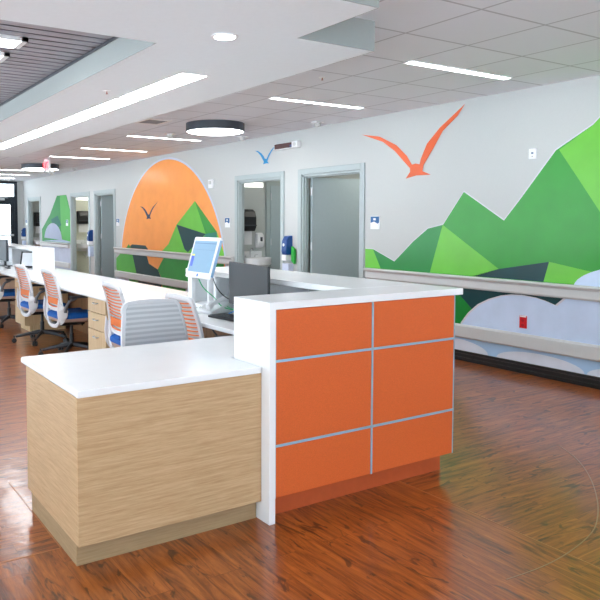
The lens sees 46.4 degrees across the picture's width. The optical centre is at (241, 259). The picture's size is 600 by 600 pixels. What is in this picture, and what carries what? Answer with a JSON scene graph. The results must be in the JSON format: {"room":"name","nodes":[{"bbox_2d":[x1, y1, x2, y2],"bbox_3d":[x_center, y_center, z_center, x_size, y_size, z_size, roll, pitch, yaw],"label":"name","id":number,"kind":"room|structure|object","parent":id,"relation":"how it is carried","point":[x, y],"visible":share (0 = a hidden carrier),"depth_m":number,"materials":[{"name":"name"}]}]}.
{"room":"hospital interior","nodes":[
{"label":"hospital interior","id":0,"kind":"room"},
{"bbox_2d":[0,180,23,243],"bbox_3d":[-10.717,-1.056,19.043,9.388,2.893,0.100,-2,4,-32],"label":"wall","id":1,"kind":"structure","parent":0,"point":[19,183],"depth_m":21.43,"materials":[{"name":"paint"}]},
{"bbox_2d":[0,181,17,243],"bbox_3d":[-7.414,-1.050,21.038,1.300,2.660,0.150,-2,4,-32],"label":"door","id":2,"kind":"structure","parent":1,"relation":"in","point":[12,201],"depth_m":21.30,"materials":[{"name":"black metal"}]},
{"bbox_2d":[33,201,39,236],"bbox_3d":[-5.133,-0.976,21.149,2.100,2.500,1.900,-2,4,-32],"label":"wall","id":3,"kind":"structure","parent":0,"point":[35,203],"depth_m":21.39,"materials":[{"name":"paint"}]},
{"bbox_2d":[33,236,39,245],"bbox_3d":[-6.131,-0.478,21.283,0.450,0.528,0.463,-2,4,-32],"label":"sink","id":4,"kind":"object","parent":3,"relation":"attached to","point":[36,240],"visible":0.3,"depth_m":21.19,"materials":[{"name":"white ceramic"}]},
{"bbox_2d":[33,240,39,245],"bbox_3d":[-6.130,-0.497,21.281,0.450,0.190,0.460,-2,4,-32],"label":"basin","id":5,"kind":"object","parent":4,"relation":"in","point":[35,242],"depth_m":21.11,"materials":[{"name":"white ceramic"}]},
{"bbox_2d":[34,212,39,232],"bbox_3d":[-6.209,-1.136,21.334,0.248,0.640,0.226,-2,4,-32],"label":"paper towel dispenser","id":6,"kind":"object","parent":3,"relation":"attached to","point":[36,214],"visible":0.56,"depth_m":21.25,"materials":[{"name":"plastic"}]},
{"bbox_2d":[35,226,39,232],"bbox_3d":[-6.213,-0.927,21.352,0.200,0.220,0.010,-2,4,-32],"label":"paper towel","id":7,"kind":"object","parent":6,"relation":"hanging from","point":[37,228],"depth_m":21.33,"materials":[{"name":"white paper"}]},
{"bbox_2d":[76,200,88,273],"bbox_3d":[-3.119,-0.799,17.956,2.100,2.500,2.100,-2,4,-32],"label":"wall","id":8,"kind":"structure","parent":0,"point":[81,205],"depth_m":18.40,"materials":[{"name":"paint"}]},
{"bbox_2d":[76,240,86,243],"bbox_3d":[-4.159,-0.484,18.429,0.520,0.100,0.020,-2,4,-32],"label":"backsplash","id":9,"kind":"structure","parent":8,"relation":"attached to","point":[77,241],"depth_m":18.37,"materials":[{"name":"white plastic"}]},
{"bbox_2d":[76,197,87,199],"bbox_3d":[-4.119,-1.612,18.351,0.550,0.080,0.090,-2,4,-32],"label":"vanity light","id":10,"kind":"object","parent":8,"relation":"attached to","point":[80,198],"visible":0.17,"depth_m":18.27,"materials":[{"name":"white plastic"}]},
{"bbox_2d":[76,211,88,231],"bbox_3d":[-4.138,-1.008,18.292,0.328,0.560,0.226,-2,4,-32],"label":"paper towel dispenser","id":11,"kind":"object","parent":8,"relation":"attached to","point":[82,216],"visible":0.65,"depth_m":18.22,"materials":[{"name":"plastic"}]},
{"bbox_2d":[78,224,88,231],"bbox_3d":[-4.142,-0.838,18.308,0.280,0.220,0.010,-2,4,-32],"label":"paper towel","id":12,"kind":"object","parent":11,"relation":"hanging from","point":[82,227],"depth_m":18.30,"materials":[{"name":"white paper"}]},
{"bbox_2d":[76,238,88,257],"bbox_3d":[-4.043,-0.310,18.254,0.520,0.528,0.463,-2,4,-32],"label":"sink","id":13,"kind":"object","parent":8,"relation":"attached to","point":[82,245],"visible":0.53,"depth_m":18.14,"materials":[{"name":"white ceramic"}]},
{"bbox_2d":[76,244,88,250],"bbox_3d":[-4.042,-0.329,18.252,0.520,0.190,0.460,-2,4,-32],"label":"basin","id":14,"kind":"object","parent":13,"relation":"in","point":[80,247],"depth_m":18.05,"materials":[{"name":"white ceramic"}]},
{"bbox_2d":[100,195,112,275],"bbox_3d":[-2.096,-0.709,16.333,2.100,2.500,1.900,-2,4,-32],"label":"wall","id":15,"kind":"structure","parent":0,"point":[104,195],"depth_m":16.55,"materials":[{"name":"paint"}]},
{"bbox_2d":[0,0,376,156],"bbox_3d":[-2.522,-1.344,3.424,6.654,0.185,15.000,-2,4,-32],"label":"ceiling","id":16,"kind":"structure","parent":0,"point":[268,47],"depth_m":4.28,"materials":[{"name":"paint"}]},
{"bbox_2d":[0,140,25,148],"bbox_3d":[-3.273,-1.624,9.692,0.230,0.052,1.222,-2,4,-32],"label":"linear light","id":17,"kind":"object","parent":16,"relation":"attached to","point":[9,143],"visible":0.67,"depth_m":9.54,"materials":[{"name":"white plastic"}]},
{"bbox_2d":[10,130,53,140],"bbox_3d":[-2.616,-1.566,8.651,0.230,0.052,1.222,-2,4,-32],"label":"linear light","id":18,"kind":"object","parent":16,"relation":"attached to","point":[33,134],"visible":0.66,"depth_m":8.65,"materials":[{"name":"white plastic"}]},
{"bbox_2d":[36,116,90,130],"bbox_3d":[-1.960,-1.508,7.610,0.230,0.052,1.222,-2,4,-32],"label":"linear light","id":19,"kind":"object","parent":16,"relation":"attached to","point":[63,123],"visible":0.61,"depth_m":7.59,"materials":[{"name":"white plastic"}]},
{"bbox_2d":[72,98,140,117],"bbox_3d":[-1.303,-1.450,6.569,0.230,0.052,1.222,-2,4,-32],"label":"linear light","id":20,"kind":"object","parent":16,"relation":"attached to","point":[116,103],"visible":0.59,"depth_m":6.52,"materials":[{"name":"white plastic"}]},
{"bbox_2d":[117,72,209,99],"bbox_3d":[-0.647,-1.393,5.528,0.230,0.052,1.222,-2,4,-32],"label":"linear light","id":21,"kind":"object","parent":16,"relation":"attached to","point":[183,78],"visible":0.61,"depth_m":5.47,"materials":[{"name":"white plastic"}]},
{"bbox_2d":[0,0,378,155],"bbox_3d":[-1.781,-1.561,7.325,1.243,0.185,9.177,-2,4,-32],"label":"ceiling soffit","id":22,"kind":"structure","parent":16,"relation":"attached to","point":[354,32],"depth_m":4.69,"materials":[{"name":"white paint"}]},
{"bbox_2d":[211,33,237,40],"bbox_3d":[-0.095,-1.279,3.991,0.156,0.009,0.156,-2,4,-32],"label":"recessed light","id":23,"kind":"object","parent":16,"relation":"in","point":[217,36],"visible":1,"depth_m":3.97,"materials":[{"name":"white plastic"}]},
{"bbox_2d":[214,35,234,39],"bbox_3d":[-0.095,-1.276,3.992,0.120,0.004,0.120,-2,4,-32],"label":"diffuser","id":24,"kind":"object","parent":23,"relation":"attached to","point":[217,37],"depth_m":3.99,"materials":[{"name":"white plastic"}]},
{"bbox_2d":[244,180,279,256],"bbox_3d":[1.181,-0.420,11.137,2.100,2.500,1.840,-2,4,-32],"label":"wall","id":25,"kind":"structure","parent":0,"point":[254,198],"depth_m":11.51,"materials":[{"name":"paint"}]},
{"bbox_2d":[244,209,256,244],"bbox_3d":[0.062,-0.532,11.262,0.308,0.570,0.226,-2,4,-32],"label":"paper towel dispenser","id":26,"kind":"object","parent":25,"relation":"attached to","point":[250,225],"visible":0.52,"depth_m":11.22,"materials":[{"name":"plastic"}]},
{"bbox_2d":[244,231,251,244],"bbox_3d":[0.058,-0.358,11.278,0.260,0.220,0.010,-2,4,-32],"label":"paper towel","id":27,"kind":"object","parent":26,"relation":"hanging from","point":[247,234],"depth_m":11.30,"materials":[{"name":"white paper"}]},
{"bbox_2d":[244,251,261,256],"bbox_3d":[0.117,-0.096,11.443,0.520,0.100,0.020,-2,4,-32],"label":"backsplash","id":28,"kind":"structure","parent":25,"relation":"attached to","point":[247,253],"depth_m":11.48,"materials":[{"name":"white tile"}]},
{"bbox_2d":[244,183,262,187],"bbox_3d":[0.153,-1.224,11.361,0.460,0.080,0.090,-2,4,-32],"label":"vanity light","id":29,"kind":"object","parent":25,"relation":"attached to","point":[256,185],"visible":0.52,"depth_m":11.35,"materials":[{"name":"white plastic"}]},
{"bbox_2d":[244,248,270,266],"bbox_3d":[0.234,0.078,11.267,0.520,0.528,0.463,-2,4,-32],"label":"sink","id":30,"kind":"object","parent":25,"relation":"attached to","point":[253,257],"visible":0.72,"depth_m":11.14,"materials":[{"name":"white ceramic"}]},
{"bbox_2d":[244,257,270,266],"bbox_3d":[0.234,0.059,11.265,0.520,0.190,0.460,-2,4,-32],"label":"basin","id":31,"kind":"object","parent":30,"relation":"in","point":[262,261],"depth_m":11.06,"materials":[{"name":"white ceramic"}]},
{"bbox_2d":[255,233,263,247],"bbox_3d":[0.303,-0.322,11.491,0.120,0.255,0.116,-2,4,-32],"label":"soap dispenser","id":32,"kind":"object","parent":25,"relation":"attached to","point":[259,237],"visible":1,"depth_m":11.46,"materials":[{"name":"white plastic"}]},
{"bbox_2d":[265,181,279,269],"bbox_3d":[0.837,-0.265,11.857,0.990,2.110,0.071,-2,4,-32],"label":"door","id":33,"kind":"structure","parent":25,"relation":"in","point":[272,189],"depth_m":11.62,"materials":[{"name":"grey paint"}]},
{"bbox_2d":[0,302,599,599],"bbox_3d":[-4.030,1.027,8.523,9.388,0.100,25.000,-2,4,-32],"label":"floor","id":34,"kind":"structure","parent":0,"point":[507,466],"depth_m":3.25,"materials":[{"name":"brown wood"}]},
{"bbox_2d":[0,276,15,327],"bbox_3d":[-3.268,0.435,9.763,0.681,0.944,0.664,-2,4,-32],"label":"chair","id":35,"kind":"object","parent":34,"relation":"on","point":[6,295],"visible":0.56,"depth_m":9.58,"materials":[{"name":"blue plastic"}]},
{"bbox_2d":[3,289,14,296],"bbox_3d":[-3.233,0.463,9.763,0.475,0.079,0.485,-2,4,-32],"label":"seat cushion","id":36,"kind":"object","parent":35,"relation":"on","point":[6,292],"depth_m":9.54,"materials":[{"name":"blue fabric"}]},
{"bbox_2d":[12,264,68,345],"bbox_3d":[-2.422,0.510,8.419,0.681,0.944,0.664,-2,4,-34],"label":"chair","id":37,"kind":"object","parent":34,"relation":"on","point":[30,303],"visible":0.94,"depth_m":8.30,"materials":[{"name":"grey plastic"}]},
{"bbox_2d":[20,299,65,308],"bbox_3d":[-2.386,0.537,8.421,0.475,0.079,0.485,-2,4,-34],"label":"seat cushion","id":38,"kind":"object","parent":37,"relation":"on","point":[24,304],"depth_m":8.19,"materials":[{"name":"blue fabric"}]},
{"bbox_2d":[15,278,67,331],"bbox_3d":[-2.723,0.565,9.422,0.615,0.724,0.470,-2,4,-32],"label":"drawer unit","id":39,"kind":"object","parent":34,"relation":"on","point":[31,323],"visible":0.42,"depth_m":9.21,"materials":[{"name":"brown wood"}]},
{"bbox_2d":[38,269,89,354],"bbox_3d":[-1.856,0.558,7.559,0.681,0.944,0.664,-2,4,-33],"label":"chair","id":40,"kind":"object","parent":34,"relation":"on","point":[61,315],"visible":0.88,"depth_m":7.42,"materials":[{"name":"grey plastic"}]},
{"bbox_2d":[47,308,89,318],"bbox_3d":[-1.820,0.585,7.561,0.475,0.079,0.485,-2,4,-33],"label":"seat cushion","id":41,"kind":"object","parent":40,"relation":"on","point":[72,313],"depth_m":7.38,"materials":[{"name":"blue fabric"}]},
{"bbox_2d":[88,297,120,349],"bbox_3d":[-1.181,0.703,6.940,0.615,0.724,0.480,-2,4,-32],"label":"drawer unit","id":42,"kind":"object","parent":34,"relation":"on","point":[97,313],"visible":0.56,"depth_m":6.78,"materials":[{"name":"brown wood"}]},
{"bbox_2d":[0,274,217,337],"bbox_3d":[-2.759,0.522,10.196,0.030,0.724,9.880,-2,4,-32],"label":"panel","id":43,"kind":"object","parent":34,"relation":"on","point":[82,303],"visible":0.02,"depth_m":9.20,"materials":[{"name":"brown wood"}]},
{"bbox_2d":[102,282,124,347],"bbox_3d":[-0.871,0.648,5.925,0.681,0.944,0.664,-2,4,-30],"label":"chair","id":44,"kind":"object","parent":34,"relation":"on","point":[114,297],"visible":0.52,"depth_m":5.85,"materials":[{"name":"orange plastic"}]},
{"bbox_2d":[110,334,120,345],"bbox_3d":[-0.836,0.676,5.925,0.475,0.079,0.485,-2,4,-30],"label":"seat cushion","id":45,"kind":"object","parent":44,"relation":"on","point":[115,339],"depth_m":5.85,"materials":[{"name":"blue fabric"}]},
{"bbox_2d":[26,366,260,565],"bbox_3d":[-0.493,0.897,3.434,0.909,0.724,0.765,-2,4,-32],"label":"wood desk","id":46,"kind":"object","parent":34,"relation":"on","point":[110,475],"visible":0.94,"depth_m":3.10,"materials":[{"name":"laminate"}]},
{"bbox_2d":[0,261,260,398],"bbox_3d":[-2.979,0.230,8.628,2.274,0.031,12.267,-2,4,-32],"label":"countertop","id":47,"kind":"structure","parent":46,"relation":"on","point":[97,372],"depth_m":3.50,"materials":[{"name":"white laminate"}]},
{"bbox_2d":[0,239,11,265],"bbox_3d":[-3.675,-0.116,10.837,0.160,0.414,0.600,-2,4,-32],"label":"monitor","id":48,"kind":"object","parent":47,"relation":"on","point":[4,249],"visible":0.92,"depth_m":10.66,"materials":[{"name":"grey plastic"}]},
{"bbox_2d":[20,251,31,267],"bbox_3d":[-3.170,0.002,10.370,0.240,0.258,0.102,1,3,17],"label":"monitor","id":49,"kind":"object","parent":47,"relation":"on","point":[26,256],"visible":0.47,"depth_m":10.36,"materials":[{"name":"plastic"}]},
{"bbox_2d":[0,243,54,269],"bbox_3d":[-3.510,-0.074,11.020,0.310,0.312,2.630,-2,4,-32],"label":"partition","id":50,"kind":"object","parent":47,"relation":"on","point":[42,257],"depth_m":9.96,"materials":[{"name":"white plastic"}]},
{"bbox_2d":[185,237,222,300],"bbox_3d":[-0.209,0.116,5.236,0.299,0.573,0.401,-2,4,-32],"label":"computer","id":51,"kind":"object","parent":47,"relation":"on","point":[205,252],"visible":0.88,"depth_m":5.15,"materials":[{"name":"plastic"}]},
{"bbox_2d":[199,279,231,309],"bbox_3d":[-0.176,0.260,5.271,0.315,0.270,0.020,-1,3,-17],"label":"cable","id":52,"kind":"object","parent":51,"relation":"hanging from","point":[199,279],"visible":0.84,"depth_m":5.26,"materials":[{"name":"white plastic"}]},
{"bbox_2d":[196,295,231,313],"bbox_3d":[-0.289,0.332,5.346,0.330,0.130,0.285,3,4,41],"label":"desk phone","id":53,"kind":"object","parent":47,"relation":"on","point":[211,307],"visible":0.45,"depth_m":5.27,"materials":[{"name":"white plastic"}]},
{"bbox_2d":[208,313,233,321],"bbox_3d":[-0.042,0.411,4.920,0.160,0.019,0.450,-2,4,-38],"label":"keyboard","id":54,"kind":"object","parent":47,"relation":"on","point":[224,316],"visible":0.44,"depth_m":4.97,"materials":[{"name":"plastic"}]},
{"bbox_2d":[229,261,269,303],"bbox_3d":[0.093,0.229,4.675,0.200,0.409,0.670,-1,3,-22],"label":"monitor","id":55,"kind":"object","parent":47,"relation":"on","point":[245,279],"visible":0.48,"depth_m":4.63,"materials":[{"name":"plastic"}]},
{"bbox_2d":[120,298,187,346],"bbox_3d":[-0.435,0.737,4.341,0.664,0.944,0.681,-2,4,-32],"label":"chair","id":56,"kind":"object","parent":34,"relation":"on","point":[160,320],"visible":0.28,"depth_m":4.49,"materials":[{"name":"grey plastic"}]},
{"bbox_2d":[165,293,231,339],"bbox_3d":[-0.235,0.698,5.027,0.681,0.944,0.664,-2,4,-32],"label":"chair","id":57,"kind":"object","parent":34,"relation":"on","point":[191,317],"visible":0.16,"depth_m":4.79,"materials":[{"name":"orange plastic"}]},
{"bbox_2d":[0,480,599,567],"bbox_3d":[0.169,1.342,1.938,8.887,0.001,4.443,1,3,12],"label":"trim","id":58,"kind":"structure","parent":34,"relation":"in","point":[398,480],"depth_m":3.28,"materials":[{"name":"brown wood"}]},
{"bbox_2d":[186,266,462,524],"bbox_3d":[0.058,0.657,4.661,1.338,1.067,2.407,-2,4,-32],"label":"reception desk","id":59,"kind":"object","parent":34,"relation":"on","point":[357,374],"depth_m":3.59,"materials":[{"name":"orange laminate"}]},
{"bbox_2d":[505,445,598,579],"bbox_3d":[1.687,1.250,3.598,0.291,0.001,1.972,2,4,30],"label":"trim","id":60,"kind":"structure","parent":34,"relation":"on","point":[559,445],"depth_m":3.22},
{"bbox_2d":[0,0,599,180],"bbox_3d":[-4.030,-1.748,8.368,9.388,0.128,25.000,-2,4,-32],"label":"ceiling","id":61,"kind":"structure","parent":0,"point":[535,43],"depth_m":5.76,"materials":[{"name":"tile"}]},
{"bbox_2d":[0,52,9,62],"bbox_3d":[-2.028,-1.516,5.078,0.600,0.040,0.268,-2,4,-32],"label":"recessed light","id":62,"kind":"object","parent":61,"relation":"in","point":[3,55],"visible":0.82,"depth_m":5.13,"materials":[{"name":"white plastic"}]},
{"bbox_2d":[0,34,27,49],"bbox_3d":[-1.764,-1.493,4.659,0.600,0.040,0.268,-2,4,-32],"label":"recessed light","id":63,"kind":"object","parent":61,"relation":"in","point":[6,41],"visible":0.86,"depth_m":4.75,"materials":[{"name":"white plastic"}]},
{"bbox_2d":[0,39,18,45],"bbox_3d":[-1.764,-1.493,4.659,0.520,0.010,0.228,-2,4,-32],"label":"diffuser","id":64,"kind":"object","parent":63,"relation":"attached to","point":[3,42],"depth_m":4.79,"materials":[{"name":"white plastic"}]},
{"bbox_2d":[21,163,58,170],"bbox_3d":[-4.423,-2.040,15.324,0.800,0.116,0.800,-2,4,-32],"label":"drum light","id":65,"kind":"object","parent":61,"relation":"attached to","point":[26,166],"visible":0.8,"depth_m":15.02,"materials":[{"name":"white plastic"}]},
{"bbox_2d":[24,168,57,170],"bbox_3d":[-4.423,-2.025,15.325,0.772,0.086,0.772,-2,4,-32],"label":"diffuser","id":66,"kind":"object","parent":65,"relation":"attached to","point":[33,169],"depth_m":15.22,"materials":[{"name":"white plastic"}]},
{"bbox_2d":[43,159,49,171],"bbox_3d":[-3.905,-1.904,13.996,0.063,0.240,0.335,-2,4,-32],"label":"exit sign","id":67,"kind":"object","parent":61,"relation":"hanging from","point":[46,166],"visible":1,"depth_m":13.94,"materials":[{"name":"white plastic"}]},
{"bbox_2d":[49,156,108,159],"bbox_3d":[-3.149,-1.998,13.609,1.210,0.008,0.100,-2,4,-32],"label":"recessed light","id":68,"kind":"object","parent":61,"relation":"in","point":[49,156],"visible":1,"depth_m":13.56,"materials":[{"name":"white plastic"}]},
{"bbox_2d":[81,147,147,151],"bbox_3d":[-2.206,-1.915,12.114,1.210,0.008,0.100,-2,4,-32],"label":"recessed light","id":69,"kind":"object","parent":61,"relation":"in","point":[81,147],"visible":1,"depth_m":12.05,"materials":[{"name":"white plastic"}]},
{"bbox_2d":[135,118,171,124],"bbox_3d":[-1.107,-1.722,8.675,0.340,0.012,0.420,-2,4,-32],"label":"ceiling vent","id":70,"kind":"object","parent":61,"relation":"in","point":[151,121],"visible":0.95,"depth_m":8.65,"materials":[{"name":"white plastic"}]},
{"bbox_2d":[127,135,201,140],"bbox_3d":[-1.145,-1.822,10.432,1.210,0.008,0.100,-2,4,-32],"label":"recessed light","id":71,"kind":"object","parent":61,"relation":"in","point":[127,135],"visible":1,"depth_m":10.43,"materials":[{"name":"white plastic"}]},
{"bbox_2d":[165,132,174,137],"bbox_3d":[-1.010,-1.759,9.842,0.120,0.068,0.120,-2,4,-32],"label":"smoke detector","id":72,"kind":"object","parent":61,"relation":"attached to","point":[169,135],"visible":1,"depth_m":9.81,"materials":[{"name":"white plastic"}]},
{"bbox_2d":[186,120,244,135],"bbox_3d":[-0.335,-1.684,8.915,0.750,0.116,0.750,-2,4,-32],"label":"drum light","id":73,"kind":"object","parent":61,"relation":"attached to","point":[198,127],"visible":1,"depth_m":8.66,"materials":[{"name":"white plastic"}]},
{"bbox_2d":[187,128,242,135],"bbox_3d":[-0.335,-1.669,8.916,0.722,0.086,0.722,-2,4,-32],"label":"diffuser","id":74,"kind":"object","parent":73,"relation":"attached to","point":[196,131],"depth_m":8.79,"materials":[{"name":"white plastic"}]},
{"bbox_2d":[237,136,247,140],"bbox_3d":[0.018,-1.780,10.210,0.120,0.068,0.120,-2,4,-32],"label":"smoke detector","id":75,"kind":"object","parent":61,"relation":"attached to","point":[242,138],"visible":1,"depth_m":10.18,"materials":[{"name":"white plastic"}]},
{"bbox_2d":[268,97,364,108],"bbox_3d":[0.810,-1.650,7.331,1.210,0.008,0.100,-2,4,-32],"label":"recessed light","id":76,"kind":"object","parent":61,"relation":"in","point":[273,98],"visible":1,"depth_m":7.29,"materials":[{"name":"white plastic"}]},
{"bbox_2d":[311,121,323,126],"bbox_3d":[0.951,-1.698,8.731,0.120,0.068,0.120,-2,4,-32],"label":"smoke detector","id":77,"kind":"object","parent":61,"relation":"attached to","point":[316,123],"visible":1,"depth_m":8.70,"materials":[{"name":"white plastic"}]},
{"bbox_2d":[403,60,512,79],"bbox_3d":[1.809,-1.562,5.748,1.210,0.008,0.100,-2,4,-32],"label":"recessed light","id":78,"kind":"object","parent":61,"relation":"in","point":[412,62],"visible":1,"depth_m":5.71,"materials":[{"name":"white plastic"}]},
{"bbox_2d":[23,75,599,277],"bbox_3d":[-0.043,-0.610,11.006,0.100,2.893,25.100,-2,4,-32],"label":"wall","id":79,"kind":"structure","parent":0,"point":[483,153],"depth_m":7.87,"materials":[{"name":"paint"}]},
{"bbox_2d":[21,228,25,244],"bbox_3d":[-6.674,-0.670,21.342,0.122,0.628,0.150,-2,4,-32],"label":"dispenser","id":80,"kind":"object","parent":79,"relation":"attached to","point":[23,231],"visible":0.87,"depth_m":21.30,"materials":[{"name":"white plastic"}]},
{"bbox_2d":[27,197,40,245],"bbox_3d":[-6.046,-0.769,20.543,0.133,2.155,1.320,-2,4,-32],"label":"door","id":81,"kind":"structure","parent":79,"relation":"in","point":[31,200],"depth_m":20.98,"materials":[{"name":"grey paint"}]},
{"bbox_2d":[39,241,69,247],"bbox_3d":[-5.075,-0.421,18.850,0.082,0.130,2.500,-2,4,-32],"label":"handrail","id":82,"kind":"object","parent":79,"relation":"attached to","point":[42,243],"visible":1,"depth_m":18.69,"materials":[{"name":"grey plastic"}]},
{"bbox_2d":[42,195,70,269],"bbox_3d":[-5.016,-0.714,18.811,0.003,2.024,2.540,-2,4,-32],"label":"mural","id":83,"kind":"object","parent":79,"relation":"attached to","point":[55,229],"visible":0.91,"depth_m":18.50,"materials":[{"name":"green paint"}]},
{"bbox_2d":[55,261,70,268],"bbox_3d":[-5.059,0.091,18.888,0.045,0.140,2.500,-2,4,-32],"label":"rail","id":84,"kind":"object","parent":79,"relation":"attached to","point":[57,263],"visible":0.49,"depth_m":18.26,"materials":[{"name":"grey plastic"}]},
{"bbox_2d":[70,191,90,273],"bbox_3d":[-3.923,-0.583,17.176,0.133,2.155,1.410,-2,4,-32],"label":"door","id":85,"kind":"structure","parent":79,"relation":"in","point":[80,194],"depth_m":17.66,"materials":[{"name":"grey paint"}]},
{"bbox_2d":[87,230,93,256],"bbox_3d":[-3.568,-0.397,16.416,0.122,0.628,0.150,-2,4,-32],"label":"dispenser","id":86,"kind":"object","parent":79,"relation":"attached to","point":[90,232],"visible":1,"depth_m":16.37,"materials":[{"name":"white plastic"}]},
{"bbox_2d":[88,246,93,256],"bbox_3d":[-3.554,-0.203,16.436,0.090,0.240,0.150,-2,4,-32],"label":"tray","id":87,"kind":"object","parent":86,"relation":"on","point":[90,248],"depth_m":16.38,"materials":[{"name":"white plastic"}]},
{"bbox_2d":[93,189,115,278],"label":"door","id":88,"kind":"structure","parent":79,"relation":"in","point":[104,257],"depth_m":16.28,"materials":[{"name":"grey paint"}]},
{"bbox_2d":[115,270,187,288],"bbox_3d":[-1.436,0.410,13.142,0.045,0.140,4.920,-2,4,-32],"label":"rail","id":89,"kind":"object","parent":79,"relation":"attached to","point":[122,274],"visible":0.55,"depth_m":13.53,"materials":[{"name":"grey plastic"}]},
{"bbox_2d":[116,157,226,291],"bbox_3d":[-1.509,-0.659,13.236,0.006,2.532,4.804,-2,4,-32],"label":"mural","id":90,"kind":"object","parent":79,"relation":"attached to","point":[170,206],"visible":0.81,"depth_m":13.05,"materials":[{"name":"orange paint"}]},
{"bbox_2d":[113,247,234,264],"bbox_3d":[-1.452,-0.102,13.104,0.082,0.130,4.920,-2,4,-32],"label":"handrail","id":91,"kind":"object","parent":79,"relation":"attached to","point":[142,252],"visible":0.8,"depth_m":13.12,"materials":[{"name":"grey plastic"}]},
{"bbox_2d":[208,179,213,187],"bbox_3d":[-0.511,-1.266,11.573,0.050,0.140,0.160,-2,4,-32],"label":"fire alarm strobe","id":92,"kind":"object","parent":79,"relation":"attached to","point":[210,182],"visible":1,"depth_m":11.54,"materials":[{"name":"white plastic"}]},
{"bbox_2d":[225,218,229,226],"bbox_3d":[-0.224,-0.601,11.188,0.014,0.155,0.150,-2,4,-32],"label":"room sign","id":93,"kind":"object","parent":79,"relation":"attached to","point":[227,220],"visible":1,"depth_m":11.18,"materials":[{"name":"white plastic"}]},
{"bbox_2d":[235,171,284,269],"bbox_3d":[0.300,-0.211,10.480,0.133,2.155,1.320,-2,4,-32],"label":"door frame","id":94,"kind":"structure","parent":79,"relation":"in","point":[273,176],"depth_m":10.88,"materials":[{"name":"grey paint"}]},
{"bbox_2d":[256,147,273,163],"bbox_3d":[0.362,-1.548,10.206,0.001,0.285,0.594,-2,4,-32],"label":"decal","id":95,"kind":"object","parent":79,"relation":"attached to","point":[262,156],"visible":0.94,"depth_m":10.23,"materials":[{"name":"blue paint"}]},
{"bbox_2d":[281,236,292,270],"bbox_3d":[0.636,-0.027,9.750,0.122,0.628,0.150,-2,4,-32],"label":"dispenser","id":96,"kind":"object","parent":79,"relation":"attached to","point":[287,240],"visible":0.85,"depth_m":9.70,"materials":[{"name":"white plastic"}]},
{"bbox_2d":[282,263,292,270],"bbox_3d":[0.650,0.167,9.769,0.090,0.240,0.150,-2,4,-32],"label":"tray","id":97,"kind":"object","parent":96,"relation":"on","point":[285,266],"depth_m":9.71,"materials":[{"name":"white plastic"}]},
{"bbox_2d":[274,141,300,150],"bbox_3d":[0.633,-1.593,9.708,0.080,0.090,0.550,-2,4,-32],"label":"sign","id":98,"kind":"object","parent":79,"relation":"attached to","point":[293,144],"visible":1,"depth_m":9.65,"materials":[{"name":"white plastic"}]},
{"bbox_2d":[291,246,295,263],"bbox_3d":[0.722,-0.067,9.651,0.040,0.240,0.055,-2,4,-32],"label":"card","id":99,"kind":"object","parent":79,"relation":"attached to","point":[293,250],"visible":1,"depth_m":9.63,"materials":[{"name":"green plastic"}]},
{"bbox_2d":[297,163,364,277],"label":"door","id":100,"kind":"structure","parent":79,"relation":"in","point":[337,205],"depth_m":9.62,"materials":[{"name":"grey paint"}]},
{"bbox_2d":[370,216,379,228],"bbox_3d":[1.593,-0.446,8.306,0.014,0.155,0.155,-2,4,-32],"label":"room sign","id":101,"kind":"object","parent":79,"relation":"attached to","point":[374,220],"visible":1,"depth_m":8.30,"materials":[{"name":"white plastic"}]},
{"bbox_2d":[364,104,464,177],"bbox_3d":[1.876,-1.276,7.814,0.001,0.721,1.560,-2,4,-32],"label":"decal","id":102,"kind":"object","parent":79,"relation":"attached to","point":[415,169],"visible":1,"depth_m":7.66,"materials":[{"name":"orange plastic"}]},
{"bbox_2d":[363,268,599,301],"bbox_3d":[3.128,0.302,5.842,0.082,0.130,6.110,-2,4,-32],"label":"handrail","id":103,"kind":"object","parent":79,"relation":"attached to","point":[556,290],"visible":0.96,"depth_m":6.85,"materials":[{"name":"grey plastic"}]},
{"bbox_2d":[365,116,599,376],"bbox_3d":[3.153,-0.196,5.848,0.006,2.427,6.180,-2,4,-32],"label":"mural","id":104,"kind":"object","parent":79,"relation":"attached to","point":[551,234],"visible":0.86,"depth_m":6.51,"materials":[{"name":"green paint"}]},
{"bbox_2d":[519,315,526,328],"bbox_3d":[2.680,0.590,6.629,0.013,0.120,0.080,-2,4,-32],"label":"power outlet","id":105,"kind":"object","parent":79,"relation":"attached to","point":[522,319],"visible":1,"depth_m":6.62,"materials":[{"name":"red plastic"}]},
{"bbox_2d":[454,349,599,389],"bbox_3d":[-0.051,0.788,10.978,0.026,0.106,24.930,-2,4,-32],"label":"baseboard","id":106,"kind":"structure","parent":79,"relation":"attached to","point":[565,376],"depth_m":6.56,"materials":[{"name":"black rubber"}]},
{"bbox_2d":[455,323,599,361],"bbox_3d":[3.144,0.813,5.880,0.045,0.140,6.110,-2,4,-32],"label":"rail","id":107,"kind":"object","parent":79,"relation":"attached to","point":[591,352],"visible":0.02,"depth_m":6.53,"materials":[{"name":"grey plastic"}]},
{"bbox_2d":[529,148,536,158],"bbox_3d":[2.714,-0.991,6.492,0.016,0.095,0.080,-2,4,-32],"label":"wall thermostat","id":108,"kind":"object","parent":79,"relation":"attached to","point":[532,152],"visible":1,"depth_m":6.48,"materials":[{"name":"white plastic"}]},
{"bbox_2d":[309,174,359,272],"bbox_3d":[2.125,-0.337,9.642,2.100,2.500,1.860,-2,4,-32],"label":"door frame","id":109,"kind":"structure","parent":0,"point":[350,176],"depth_m":10.01,"materials":[{"name":"paint"}]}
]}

